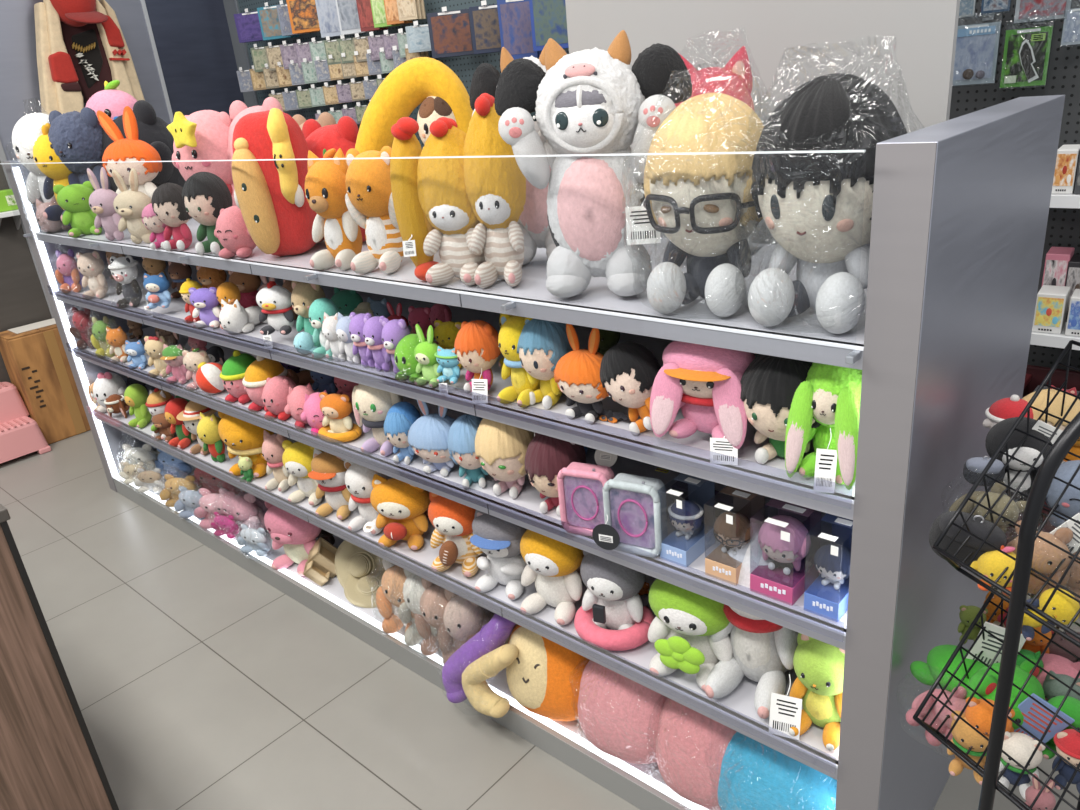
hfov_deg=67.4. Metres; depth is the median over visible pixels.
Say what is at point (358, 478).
plush
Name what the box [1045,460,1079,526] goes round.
plush
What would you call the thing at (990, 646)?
price card
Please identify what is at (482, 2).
hook
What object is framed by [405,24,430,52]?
pack
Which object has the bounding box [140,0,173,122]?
trim
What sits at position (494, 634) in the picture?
cushion
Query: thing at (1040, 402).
doll
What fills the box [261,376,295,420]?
plush
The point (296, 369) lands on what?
plush
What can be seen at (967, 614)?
plush
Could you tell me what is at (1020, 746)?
plush
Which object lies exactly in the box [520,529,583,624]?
plush
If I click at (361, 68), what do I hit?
pack
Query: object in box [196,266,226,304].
plush
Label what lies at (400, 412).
doll hair
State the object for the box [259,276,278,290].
plush
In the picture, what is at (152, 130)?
plush
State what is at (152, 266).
plush
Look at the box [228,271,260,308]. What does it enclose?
plush
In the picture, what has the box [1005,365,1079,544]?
crate
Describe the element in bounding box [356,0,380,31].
pack
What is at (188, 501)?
plush
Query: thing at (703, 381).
plush
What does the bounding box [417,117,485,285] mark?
plush
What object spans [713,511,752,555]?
doll
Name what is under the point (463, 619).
plush
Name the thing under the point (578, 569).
plush
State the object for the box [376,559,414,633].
plush
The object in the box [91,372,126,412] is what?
plush
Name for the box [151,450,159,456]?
plush
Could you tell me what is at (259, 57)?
pack
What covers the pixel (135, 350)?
plush
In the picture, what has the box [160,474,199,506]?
plush
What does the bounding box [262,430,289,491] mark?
plush
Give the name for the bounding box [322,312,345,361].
plush
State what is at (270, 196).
plush
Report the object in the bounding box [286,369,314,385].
plush
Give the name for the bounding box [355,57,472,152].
hood
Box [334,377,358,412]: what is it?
plush
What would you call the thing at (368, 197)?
plush
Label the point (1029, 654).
plush
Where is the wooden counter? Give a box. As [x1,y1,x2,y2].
[0,504,118,809]
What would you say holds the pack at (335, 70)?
hanging from the hook
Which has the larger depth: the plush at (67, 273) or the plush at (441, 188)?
the plush at (67, 273)
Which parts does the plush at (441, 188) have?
arm, leg, leg, arm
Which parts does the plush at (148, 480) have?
arm, leg, leg, arm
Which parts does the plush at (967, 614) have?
arm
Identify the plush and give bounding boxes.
[12,113,54,202]
[33,123,79,220]
[36,197,71,231]
[48,107,110,225]
[53,181,101,237]
[55,249,83,292]
[69,307,94,348]
[76,251,107,298]
[85,80,136,126]
[87,167,123,240]
[88,383,99,411]
[91,316,114,357]
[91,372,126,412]
[101,100,185,191]
[104,394,129,417]
[106,251,124,279]
[106,326,128,362]
[108,255,141,307]
[112,168,151,243]
[119,444,157,470]
[119,462,146,483]
[124,384,151,427]
[125,340,146,368]
[127,320,142,338]
[127,376,147,390]
[134,468,165,492]
[142,257,167,278]
[143,272,170,316]
[144,336,168,376]
[145,388,173,439]
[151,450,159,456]
[152,413,174,441]
[155,327,178,345]
[155,449,192,477]
[160,344,187,383]
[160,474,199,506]
[164,398,192,448]
[168,261,191,298]
[172,110,232,195]
[174,486,204,519]
[176,401,216,454]
[179,278,202,322]
[182,348,209,389]
[188,287,220,328]
[188,337,206,351]
[192,468,239,494]
[194,488,238,528]
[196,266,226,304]
[197,412,224,461]
[206,346,224,365]
[211,512,238,538]
[212,488,264,534]
[214,206,255,258]
[216,282,240,328]
[218,411,273,476]
[219,299,267,333]
[220,350,255,403]
[228,97,282,205]
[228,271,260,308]
[232,108,316,255]
[237,524,270,556]
[238,456,253,482]
[239,492,267,530]
[242,356,287,411]
[256,281,293,347]
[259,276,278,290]
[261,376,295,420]
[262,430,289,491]
[264,501,321,575]
[280,362,299,372]
[282,279,298,319]
[282,440,321,505]
[284,383,314,429]
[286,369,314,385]
[291,281,324,346]
[292,112,335,129]
[294,332,317,353]
[301,390,328,436]
[302,116,365,243]
[305,148,361,269]
[308,448,350,519]
[309,298,338,358]
[310,371,337,394]
[316,529,334,544]
[318,392,361,442]
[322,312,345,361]
[331,287,362,316]
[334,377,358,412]
[336,312,360,363]
[344,460,386,533]
[345,146,403,273]
[349,312,374,367]
[352,302,373,316]
[352,384,402,455]
[355,57,472,232]
[363,315,390,371]
[367,297,390,317]
[370,474,429,549]
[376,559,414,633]
[381,318,409,374]
[387,302,408,325]
[390,117,437,280]
[394,334,426,382]
[398,569,436,645]
[408,306,433,341]
[414,324,441,387]
[414,578,452,656]
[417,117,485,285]
[428,492,482,576]
[429,303,451,344]
[434,320,461,367]
[434,346,459,394]
[438,589,488,663]
[463,93,525,287]
[469,43,557,264]
[470,510,526,599]
[482,607,515,643]
[494,30,691,297]
[497,314,539,406]
[498,313,514,367]
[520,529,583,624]
[574,550,654,650]
[576,565,582,580]
[597,329,619,354]
[638,582,648,595]
[648,579,732,690]
[650,341,755,464]
[674,46,754,261]
[705,519,797,718]
[769,633,844,750]
[785,362,861,492]
[906,686,966,745]
[910,645,1044,729]
[929,511,1006,564]
[947,710,988,784]
[948,482,1026,532]
[958,605,987,643]
[964,697,1014,736]
[970,545,1015,595]
[982,395,1032,428]
[983,591,1008,627]
[985,417,1051,500]
[997,607,1053,633]
[999,731,1044,799]
[1001,520,1072,598]
[1016,649,1043,675]
[1021,625,1051,653]
[1022,588,1079,640]
[1025,773,1055,809]
[1036,653,1079,699]
[1042,696,1079,758]
[1043,670,1079,700]
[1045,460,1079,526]
[1050,385,1076,395]
[1052,729,1079,793]
[1062,551,1079,617]
[1063,438,1079,461]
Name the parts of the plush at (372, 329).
arm, leg, leg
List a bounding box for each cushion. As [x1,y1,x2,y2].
[167,112,196,147]
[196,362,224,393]
[442,614,515,702]
[462,644,517,717]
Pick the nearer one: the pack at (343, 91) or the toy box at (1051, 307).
the toy box at (1051, 307)
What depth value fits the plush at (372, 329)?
2.01 m
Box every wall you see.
[0,0,244,383]
[223,0,255,107]
[565,0,959,244]
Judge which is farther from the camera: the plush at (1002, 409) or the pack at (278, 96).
the pack at (278, 96)
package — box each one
[952,22,1000,85]
[959,0,975,17]
[981,0,1010,13]
[1000,26,1052,87]
[1014,0,1071,22]
[1061,8,1079,45]
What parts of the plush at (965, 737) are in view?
arm, leg, leg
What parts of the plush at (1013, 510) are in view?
arm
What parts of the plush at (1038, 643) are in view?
arm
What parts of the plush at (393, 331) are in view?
arm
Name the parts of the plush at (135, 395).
arm, leg, leg, arm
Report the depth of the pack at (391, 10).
3.82 m
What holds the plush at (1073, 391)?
on the doll at (1040, 402)
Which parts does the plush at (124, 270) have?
arm, leg, leg, arm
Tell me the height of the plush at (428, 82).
0.478 m
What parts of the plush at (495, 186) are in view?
arm, leg, leg, arm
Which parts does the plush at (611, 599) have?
arm, leg, leg, arm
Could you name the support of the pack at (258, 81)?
hanging from the hook
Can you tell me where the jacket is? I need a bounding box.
[34,0,144,114]
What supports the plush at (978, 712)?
in the wire rack
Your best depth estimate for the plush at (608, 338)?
1.86 m
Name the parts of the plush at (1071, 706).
leg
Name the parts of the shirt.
dark panel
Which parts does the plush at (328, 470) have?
arm, leg, leg, arm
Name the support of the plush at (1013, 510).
in the plastic bag
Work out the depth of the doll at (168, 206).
2.51 m
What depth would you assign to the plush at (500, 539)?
2.01 m
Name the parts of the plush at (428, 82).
brown crown, brown crown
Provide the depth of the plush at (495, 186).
1.65 m
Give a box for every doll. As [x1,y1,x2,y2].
[97,106,161,198]
[142,203,170,249]
[151,183,191,250]
[182,172,232,254]
[384,402,420,464]
[408,400,454,476]
[447,414,487,488]
[454,320,500,403]
[475,418,533,498]
[517,318,572,408]
[524,432,585,516]
[554,324,608,423]
[600,342,660,435]
[643,93,763,316]
[668,500,703,539]
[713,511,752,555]
[740,354,820,463]
[748,73,906,333]
[758,515,810,574]
[814,543,850,589]
[1022,389,1079,462]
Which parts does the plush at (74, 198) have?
arm, leg, arm, leg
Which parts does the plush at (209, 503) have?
arm, leg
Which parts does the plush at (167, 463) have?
arm, leg, leg, arm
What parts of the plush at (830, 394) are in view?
leg, arm, leg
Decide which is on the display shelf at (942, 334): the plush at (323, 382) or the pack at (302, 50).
the plush at (323, 382)
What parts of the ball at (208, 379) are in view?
panel, panel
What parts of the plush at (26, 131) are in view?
arm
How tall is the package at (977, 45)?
0.193 m
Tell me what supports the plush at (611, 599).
on the display shelf at (942, 334)
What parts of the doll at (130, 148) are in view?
arm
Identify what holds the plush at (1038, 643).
in the wire rack
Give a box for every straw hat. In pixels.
[335,540,385,587]
[344,570,384,607]
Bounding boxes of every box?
[0,189,17,211]
[0,318,90,444]
[303,561,329,585]
[307,537,337,577]
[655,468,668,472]
[660,473,714,567]
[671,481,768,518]
[705,486,764,584]
[750,498,821,605]
[804,513,852,621]
[1032,285,1070,333]
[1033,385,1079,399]
[1042,247,1074,285]
[1051,144,1079,193]
[1065,254,1079,321]
[1065,289,1079,336]
[1074,155,1079,193]
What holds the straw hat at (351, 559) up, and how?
on the display shelf at (942, 334)
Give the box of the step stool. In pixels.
[0,382,50,463]
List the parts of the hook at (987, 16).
plate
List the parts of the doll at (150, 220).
arm, leg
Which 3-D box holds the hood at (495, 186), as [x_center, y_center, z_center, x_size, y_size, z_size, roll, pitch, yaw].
[-0.096,-0.489,1.681,0.134,0.266,0.146,14,29,40]
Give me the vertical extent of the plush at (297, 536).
0.259 m
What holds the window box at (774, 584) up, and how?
on the display shelf at (942, 334)
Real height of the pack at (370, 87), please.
0.089 m
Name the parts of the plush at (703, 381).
leg, leg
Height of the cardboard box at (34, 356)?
0.623 m
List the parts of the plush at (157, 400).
leg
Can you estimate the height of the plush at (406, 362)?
0.110 m
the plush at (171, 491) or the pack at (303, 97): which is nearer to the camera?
the plush at (171, 491)
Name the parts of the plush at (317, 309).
arm, leg, leg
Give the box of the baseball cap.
[50,0,107,26]
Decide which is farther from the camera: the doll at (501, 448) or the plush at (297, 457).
the plush at (297, 457)
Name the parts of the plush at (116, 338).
arm, leg, leg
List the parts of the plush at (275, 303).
arm, leg, leg, arm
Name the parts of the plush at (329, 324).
arm, leg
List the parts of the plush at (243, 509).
arm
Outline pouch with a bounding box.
[1047,632,1079,662]
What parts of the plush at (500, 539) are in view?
arm, leg, arm, leg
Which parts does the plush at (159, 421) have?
leg, leg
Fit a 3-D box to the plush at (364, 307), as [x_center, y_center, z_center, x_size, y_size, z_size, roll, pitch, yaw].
[-0.498,-0.242,2.332,0.074,0.110,0.079,6,25,26]
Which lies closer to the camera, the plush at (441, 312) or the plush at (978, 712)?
the plush at (978, 712)
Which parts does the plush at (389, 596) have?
arm, leg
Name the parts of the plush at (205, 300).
arm, leg, leg, arm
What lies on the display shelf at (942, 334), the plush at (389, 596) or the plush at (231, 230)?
the plush at (231, 230)
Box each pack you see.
[234,11,262,42]
[236,70,258,91]
[249,69,265,90]
[250,46,268,71]
[257,4,291,40]
[262,67,280,88]
[265,45,282,70]
[269,93,289,111]
[275,65,295,86]
[276,4,295,35]
[279,43,297,68]
[282,91,302,110]
[286,0,319,33]
[288,63,304,85]
[294,42,311,67]
[295,89,311,108]
[301,61,317,83]
[309,40,326,66]
[309,87,326,106]
[314,59,333,81]
[315,0,340,37]
[322,85,340,104]
[324,39,340,64]
[328,64,346,79]
[328,110,342,123]
[335,0,362,34]
[336,83,355,102]
[338,37,354,63]
[340,57,355,78]
[342,107,360,123]
[349,81,368,100]
[353,36,368,61]
[353,55,370,76]
[355,105,367,122]
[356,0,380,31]
[363,79,376,98]
[366,53,384,74]
[367,34,383,60]
[370,0,392,27]
[376,78,384,88]
[379,52,393,73]
[382,33,398,58]
[384,0,404,24]
[392,50,405,68]
[396,0,417,20]
[397,32,407,57]
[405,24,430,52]
[405,48,420,60]
[406,0,421,20]
[409,0,425,20]
[427,9,473,58]
[469,4,500,53]
[497,0,537,59]
[529,0,568,50]
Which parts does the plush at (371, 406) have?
arm, leg, leg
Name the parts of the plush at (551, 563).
arm, leg, leg, arm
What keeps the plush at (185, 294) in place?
on the display shelf at (942, 334)
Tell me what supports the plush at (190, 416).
on the display shelf at (942, 334)
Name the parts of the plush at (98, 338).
arm, leg, leg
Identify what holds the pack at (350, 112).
hanging from the hook
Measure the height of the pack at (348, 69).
0.103 m
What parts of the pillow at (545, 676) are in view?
panel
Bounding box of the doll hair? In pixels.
[386,402,420,423]
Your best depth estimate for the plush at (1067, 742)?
1.17 m
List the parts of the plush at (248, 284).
arm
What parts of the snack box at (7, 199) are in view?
printed panel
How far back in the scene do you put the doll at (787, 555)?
1.44 m
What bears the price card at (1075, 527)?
on the plastic bag
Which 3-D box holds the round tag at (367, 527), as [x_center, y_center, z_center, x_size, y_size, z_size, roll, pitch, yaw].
[-0.500,0.358,2.388,0.041,0.019,0.035,-16,24,-24]
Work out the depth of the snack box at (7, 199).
4.17 m
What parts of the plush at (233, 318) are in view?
arm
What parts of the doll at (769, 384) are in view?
arm, leg, arm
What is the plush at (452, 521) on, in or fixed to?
on the display shelf at (942, 334)
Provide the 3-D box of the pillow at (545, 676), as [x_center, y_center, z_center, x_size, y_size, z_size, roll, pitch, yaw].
[0.038,0.682,2.127,0.265,0.270,0.194,6,25,26]
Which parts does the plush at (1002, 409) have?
arm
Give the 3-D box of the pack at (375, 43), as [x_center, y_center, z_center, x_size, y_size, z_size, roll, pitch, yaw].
[-0.794,-1.753,3.977,0.092,0.110,0.014,1,23,17]
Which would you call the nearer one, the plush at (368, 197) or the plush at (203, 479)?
the plush at (368, 197)
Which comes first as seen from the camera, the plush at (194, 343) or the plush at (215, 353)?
the plush at (215, 353)
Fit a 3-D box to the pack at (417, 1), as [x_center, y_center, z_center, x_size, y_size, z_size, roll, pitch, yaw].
[-0.603,-1.876,3.764,0.094,0.159,0.014,1,23,17]
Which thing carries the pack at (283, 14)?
hanging from the hook
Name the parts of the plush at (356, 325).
arm, leg, leg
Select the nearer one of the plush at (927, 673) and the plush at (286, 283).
the plush at (927, 673)
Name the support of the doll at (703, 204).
in the plastic bag
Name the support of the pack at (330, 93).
hanging from the hook
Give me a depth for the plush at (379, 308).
2.30 m
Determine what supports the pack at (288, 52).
hanging from the hook
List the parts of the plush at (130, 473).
arm, leg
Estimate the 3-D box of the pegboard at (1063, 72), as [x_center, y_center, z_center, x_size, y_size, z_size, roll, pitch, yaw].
[1.786,-0.736,2.184,1.650,2.550,0.025,14,29,40]
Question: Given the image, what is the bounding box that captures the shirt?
[60,21,111,102]
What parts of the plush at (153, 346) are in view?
arm, leg, leg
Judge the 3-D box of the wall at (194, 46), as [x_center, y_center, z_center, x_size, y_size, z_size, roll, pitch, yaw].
[-3.544,-0.967,3.583,0.100,3.000,4.980,14,29,40]
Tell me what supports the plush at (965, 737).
in the wire rack
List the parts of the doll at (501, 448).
leg, leg, arm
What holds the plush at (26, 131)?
in the plastic bag
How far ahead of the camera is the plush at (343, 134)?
2.29 m
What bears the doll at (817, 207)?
in the plastic bag
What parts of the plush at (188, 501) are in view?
arm, leg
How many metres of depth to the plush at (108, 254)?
3.53 m
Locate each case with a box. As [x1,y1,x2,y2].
[557,462,614,536]
[602,473,667,557]
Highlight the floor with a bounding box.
[0,430,1079,809]
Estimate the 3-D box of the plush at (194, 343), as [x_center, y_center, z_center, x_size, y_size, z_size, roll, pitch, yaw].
[-1.345,-0.230,3.188,0.085,0.108,0.060,4,24,22]
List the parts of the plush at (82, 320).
arm, leg, arm, leg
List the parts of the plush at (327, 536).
arm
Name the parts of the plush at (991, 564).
arm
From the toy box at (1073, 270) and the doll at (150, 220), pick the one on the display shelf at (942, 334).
the doll at (150, 220)
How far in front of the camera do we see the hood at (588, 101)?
1.41 m
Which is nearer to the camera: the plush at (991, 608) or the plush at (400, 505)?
the plush at (991, 608)
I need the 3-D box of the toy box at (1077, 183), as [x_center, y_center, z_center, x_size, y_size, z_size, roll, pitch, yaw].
[1.503,-0.644,2.196,0.068,0.126,0.122,11,28,36]
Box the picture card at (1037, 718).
[1014,693,1074,742]
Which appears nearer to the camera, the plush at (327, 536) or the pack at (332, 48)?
the plush at (327, 536)
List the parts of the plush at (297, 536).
arm, leg, leg, arm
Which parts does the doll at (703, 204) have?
arm, leg, arm, glass arm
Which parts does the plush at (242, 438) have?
arm, leg, leg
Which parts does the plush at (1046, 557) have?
leg, arm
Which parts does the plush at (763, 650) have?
arm, leg, leg, arm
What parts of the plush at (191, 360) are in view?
arm, leg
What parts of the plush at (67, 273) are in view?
arm, leg, arm, leg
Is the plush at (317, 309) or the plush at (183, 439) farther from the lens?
the plush at (183, 439)
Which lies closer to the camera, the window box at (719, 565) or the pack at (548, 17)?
the window box at (719, 565)
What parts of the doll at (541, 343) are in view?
arm, leg, leg, arm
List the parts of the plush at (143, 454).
arm, arm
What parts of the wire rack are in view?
post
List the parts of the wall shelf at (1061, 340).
price rail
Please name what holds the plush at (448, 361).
on the display shelf at (942, 334)
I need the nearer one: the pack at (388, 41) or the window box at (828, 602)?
the window box at (828, 602)
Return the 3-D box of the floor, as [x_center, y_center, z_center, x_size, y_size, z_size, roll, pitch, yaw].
[-1.046,0.989,2.297,7.200,0.100,5.200,14,29,40]
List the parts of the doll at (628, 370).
arm, leg, arm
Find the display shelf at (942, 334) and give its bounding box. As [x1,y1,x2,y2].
[0,95,1064,809]
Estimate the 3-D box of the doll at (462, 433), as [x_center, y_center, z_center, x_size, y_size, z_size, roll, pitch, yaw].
[-0.167,0.109,1.974,0.110,0.180,0.132,-1,22,11]
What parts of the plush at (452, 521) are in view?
arm, leg, leg, arm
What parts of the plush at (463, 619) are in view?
arm, leg, arm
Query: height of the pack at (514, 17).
0.238 m
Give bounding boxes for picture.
[564,476,604,528]
[610,488,654,547]
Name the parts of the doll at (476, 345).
arm, arm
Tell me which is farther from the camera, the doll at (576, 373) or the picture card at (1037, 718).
the doll at (576, 373)
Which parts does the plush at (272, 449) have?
arm, leg, leg, arm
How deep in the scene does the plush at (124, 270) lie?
3.00 m
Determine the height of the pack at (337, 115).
0.086 m
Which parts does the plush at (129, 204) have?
arm, leg, leg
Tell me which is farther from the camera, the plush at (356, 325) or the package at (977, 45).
the package at (977, 45)
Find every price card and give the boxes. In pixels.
[966,621,1025,664]
[1032,420,1062,443]
[1050,513,1079,553]
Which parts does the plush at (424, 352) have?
arm, leg, leg, arm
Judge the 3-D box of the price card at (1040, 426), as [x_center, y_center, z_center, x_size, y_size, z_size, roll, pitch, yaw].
[0.740,0.052,1.200,0.056,0.064,0.002,4,24,22]
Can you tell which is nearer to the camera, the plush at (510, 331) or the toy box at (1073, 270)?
the plush at (510, 331)
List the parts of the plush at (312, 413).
arm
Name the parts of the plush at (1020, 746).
arm, leg, leg, arm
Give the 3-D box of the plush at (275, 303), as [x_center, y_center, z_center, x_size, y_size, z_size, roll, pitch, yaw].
[-0.769,-0.266,2.357,0.114,0.183,0.092,1,23,17]
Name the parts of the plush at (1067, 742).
arm, leg, leg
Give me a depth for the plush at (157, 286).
2.83 m
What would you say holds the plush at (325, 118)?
on the display shelf at (942, 334)
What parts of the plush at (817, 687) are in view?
arm, leg, leg, arm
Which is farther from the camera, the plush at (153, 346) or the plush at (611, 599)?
the plush at (153, 346)
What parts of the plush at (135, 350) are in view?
leg, arm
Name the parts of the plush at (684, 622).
arm, leg, leg, arm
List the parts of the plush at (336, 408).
arm, arm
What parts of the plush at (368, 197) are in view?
arm, leg, leg, arm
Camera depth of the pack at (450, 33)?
3.63 m
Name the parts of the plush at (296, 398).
arm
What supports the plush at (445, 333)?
on the display shelf at (942, 334)
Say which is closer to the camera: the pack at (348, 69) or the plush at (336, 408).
the plush at (336, 408)
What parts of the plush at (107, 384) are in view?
arm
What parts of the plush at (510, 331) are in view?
arm, leg, leg, arm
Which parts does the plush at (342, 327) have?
arm, leg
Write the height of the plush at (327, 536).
0.102 m
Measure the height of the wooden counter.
0.942 m
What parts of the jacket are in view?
chest panel, shoulder panel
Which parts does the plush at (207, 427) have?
arm, arm, leg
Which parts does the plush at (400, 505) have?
arm, leg, leg, arm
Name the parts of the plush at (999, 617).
arm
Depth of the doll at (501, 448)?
1.84 m
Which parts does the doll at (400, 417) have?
arm, leg, arm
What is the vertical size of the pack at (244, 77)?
0.119 m
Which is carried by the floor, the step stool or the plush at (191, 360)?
the step stool
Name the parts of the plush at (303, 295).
arm, leg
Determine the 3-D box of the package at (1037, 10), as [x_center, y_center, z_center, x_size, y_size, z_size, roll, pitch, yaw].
[1.380,-1.126,2.217,0.136,0.145,0.030,9,26,32]
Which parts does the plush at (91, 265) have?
arm, leg, leg, arm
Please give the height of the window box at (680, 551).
0.155 m
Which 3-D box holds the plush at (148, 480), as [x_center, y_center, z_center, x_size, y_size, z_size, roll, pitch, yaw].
[-1.724,0.330,3.580,0.152,0.113,0.057,-1,23,12]
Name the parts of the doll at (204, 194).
arm, leg, leg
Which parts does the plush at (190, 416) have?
arm, leg, leg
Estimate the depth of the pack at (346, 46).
4.12 m
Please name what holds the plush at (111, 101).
on the plush at (152, 130)
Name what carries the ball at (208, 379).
on the display shelf at (942, 334)
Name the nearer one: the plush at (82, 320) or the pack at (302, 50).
the plush at (82, 320)
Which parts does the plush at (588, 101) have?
arm, leg, leg, arm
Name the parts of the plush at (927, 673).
leg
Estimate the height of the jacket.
0.696 m
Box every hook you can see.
[481,0,487,6]
[975,12,994,20]
[1028,17,1044,24]
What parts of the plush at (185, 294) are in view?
arm, leg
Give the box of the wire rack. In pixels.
[913,340,1079,809]
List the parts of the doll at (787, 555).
leg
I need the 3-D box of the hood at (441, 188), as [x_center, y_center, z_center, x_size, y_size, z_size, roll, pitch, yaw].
[-0.188,-0.476,1.735,0.157,0.239,0.140,14,29,40]
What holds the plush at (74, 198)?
on the display shelf at (942, 334)
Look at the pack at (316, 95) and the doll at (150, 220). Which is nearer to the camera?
the doll at (150, 220)
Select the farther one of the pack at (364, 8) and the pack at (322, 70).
the pack at (322, 70)
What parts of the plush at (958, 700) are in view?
leg, arm, leg, arm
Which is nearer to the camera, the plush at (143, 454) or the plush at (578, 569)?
the plush at (578, 569)
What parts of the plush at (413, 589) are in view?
arm, leg, arm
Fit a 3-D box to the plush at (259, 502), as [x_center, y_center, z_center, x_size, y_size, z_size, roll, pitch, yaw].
[-1.139,0.418,3.226,0.194,0.147,0.074,6,25,26]
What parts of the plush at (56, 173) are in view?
arm, leg, arm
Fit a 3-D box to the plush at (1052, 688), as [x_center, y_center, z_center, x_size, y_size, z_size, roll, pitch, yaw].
[0.805,0.455,1.250,0.056,0.096,0.053,8,26,31]
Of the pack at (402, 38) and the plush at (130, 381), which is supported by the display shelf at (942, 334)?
the plush at (130, 381)
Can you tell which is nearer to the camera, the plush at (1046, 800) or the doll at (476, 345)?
the plush at (1046, 800)
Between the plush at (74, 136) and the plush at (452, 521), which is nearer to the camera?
the plush at (452, 521)
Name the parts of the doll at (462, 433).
arm, leg, leg, arm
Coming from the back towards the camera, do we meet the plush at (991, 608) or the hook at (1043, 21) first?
the hook at (1043, 21)
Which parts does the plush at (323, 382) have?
arm, arm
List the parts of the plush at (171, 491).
arm, leg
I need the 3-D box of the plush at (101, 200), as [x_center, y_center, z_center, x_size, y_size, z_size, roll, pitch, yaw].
[-1.529,-0.703,2.850,0.111,0.249,0.103,1,23,17]
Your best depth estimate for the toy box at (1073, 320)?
2.29 m
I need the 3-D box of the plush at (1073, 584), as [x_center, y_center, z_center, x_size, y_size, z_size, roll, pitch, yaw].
[0.770,0.253,1.160,0.072,0.115,0.067,8,26,31]
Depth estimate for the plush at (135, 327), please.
3.58 m
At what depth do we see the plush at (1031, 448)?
1.21 m
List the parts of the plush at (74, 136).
arm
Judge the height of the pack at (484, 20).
0.185 m
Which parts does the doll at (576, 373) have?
arm, leg, leg, arm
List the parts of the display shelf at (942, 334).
panel, edge trim, edge trim, edge trim, edge trim, panel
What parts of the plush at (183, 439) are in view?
arm, leg, leg, arm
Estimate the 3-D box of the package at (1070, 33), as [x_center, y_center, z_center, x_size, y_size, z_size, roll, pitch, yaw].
[1.454,-1.035,2.191,0.068,0.120,0.030,9,26,32]
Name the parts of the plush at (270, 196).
arm, arm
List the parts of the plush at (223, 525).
arm, leg, leg, arm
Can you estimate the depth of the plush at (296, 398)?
2.41 m
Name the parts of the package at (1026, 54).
text plate, text plate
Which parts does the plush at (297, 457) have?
arm, leg, leg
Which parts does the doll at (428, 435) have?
leg, leg, arm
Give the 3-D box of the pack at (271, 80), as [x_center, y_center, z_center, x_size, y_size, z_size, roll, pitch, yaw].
[-1.525,-1.871,4.629,0.109,0.114,0.014,1,23,17]
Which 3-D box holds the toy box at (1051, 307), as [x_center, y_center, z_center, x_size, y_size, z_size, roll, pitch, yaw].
[1.490,-0.279,2.362,0.072,0.116,0.102,11,28,36]
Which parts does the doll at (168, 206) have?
arm, leg, arm, leg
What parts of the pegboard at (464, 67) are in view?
frame rail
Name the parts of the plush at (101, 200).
arm, leg, arm, leg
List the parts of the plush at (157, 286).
arm, leg, leg, arm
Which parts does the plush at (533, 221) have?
leg, leg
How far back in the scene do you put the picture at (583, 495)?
1.71 m
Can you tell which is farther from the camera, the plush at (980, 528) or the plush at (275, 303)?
the plush at (275, 303)
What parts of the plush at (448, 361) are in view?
arm, leg, leg, arm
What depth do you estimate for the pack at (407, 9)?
3.76 m
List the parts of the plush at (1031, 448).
arm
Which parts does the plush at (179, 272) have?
arm, leg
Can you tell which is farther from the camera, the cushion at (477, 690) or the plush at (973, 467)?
the cushion at (477, 690)
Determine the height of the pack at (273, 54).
0.126 m
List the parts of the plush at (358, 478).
arm, leg, leg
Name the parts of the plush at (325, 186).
arm, leg, leg, arm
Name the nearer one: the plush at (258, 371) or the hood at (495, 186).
the hood at (495, 186)
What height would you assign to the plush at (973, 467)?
0.051 m
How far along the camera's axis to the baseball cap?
4.18 m
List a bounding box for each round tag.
[363,522,373,532]
[592,515,619,549]
[595,450,617,466]
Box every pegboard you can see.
[234,0,568,148]
[949,0,1079,370]
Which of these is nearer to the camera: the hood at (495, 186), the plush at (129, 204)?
the hood at (495, 186)
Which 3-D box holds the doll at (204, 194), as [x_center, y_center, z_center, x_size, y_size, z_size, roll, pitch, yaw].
[-0.984,-0.576,2.423,0.128,0.236,0.145,13,29,38]
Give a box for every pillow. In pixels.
[506,624,589,720]
[578,660,666,763]
[656,698,736,809]
[718,732,836,809]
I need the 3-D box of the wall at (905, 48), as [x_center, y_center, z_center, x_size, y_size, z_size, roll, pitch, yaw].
[0.446,-0.802,1.872,0.955,1.250,0.080,14,29,40]
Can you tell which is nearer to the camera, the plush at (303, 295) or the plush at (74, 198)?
the plush at (303, 295)
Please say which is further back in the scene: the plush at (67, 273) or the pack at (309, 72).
the pack at (309, 72)
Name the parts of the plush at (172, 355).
arm, leg, leg, arm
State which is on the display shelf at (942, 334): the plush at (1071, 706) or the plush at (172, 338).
the plush at (172, 338)
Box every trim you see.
[0,140,53,317]
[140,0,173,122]
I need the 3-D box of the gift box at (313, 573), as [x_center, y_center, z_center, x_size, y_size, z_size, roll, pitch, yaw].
[-0.774,0.577,2.815,0.080,0.094,0.076,-7,22,-3]
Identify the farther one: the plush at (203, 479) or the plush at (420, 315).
the plush at (203, 479)
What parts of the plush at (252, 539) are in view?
arm, leg, leg, arm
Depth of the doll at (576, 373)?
1.61 m
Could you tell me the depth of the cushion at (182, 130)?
2.60 m
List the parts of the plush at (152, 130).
arm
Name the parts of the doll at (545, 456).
leg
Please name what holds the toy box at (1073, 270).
on the wall shelf at (1061, 340)
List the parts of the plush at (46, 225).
arm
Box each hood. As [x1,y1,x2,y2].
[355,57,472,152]
[417,126,479,234]
[463,103,525,228]
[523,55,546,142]
[535,47,644,156]
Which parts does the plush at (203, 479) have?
arm, arm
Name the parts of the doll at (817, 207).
arm, leg, arm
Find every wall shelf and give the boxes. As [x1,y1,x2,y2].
[0,209,21,229]
[1030,312,1079,349]
[1049,192,1079,208]
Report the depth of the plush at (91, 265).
3.21 m
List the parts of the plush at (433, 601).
arm, leg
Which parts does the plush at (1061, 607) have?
leg, arm, arm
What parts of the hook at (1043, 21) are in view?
plate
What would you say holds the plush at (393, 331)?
on the display shelf at (942, 334)
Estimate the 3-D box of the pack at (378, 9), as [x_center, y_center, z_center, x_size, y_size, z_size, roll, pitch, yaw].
[-0.762,-1.906,3.868,0.092,0.185,0.014,1,23,17]

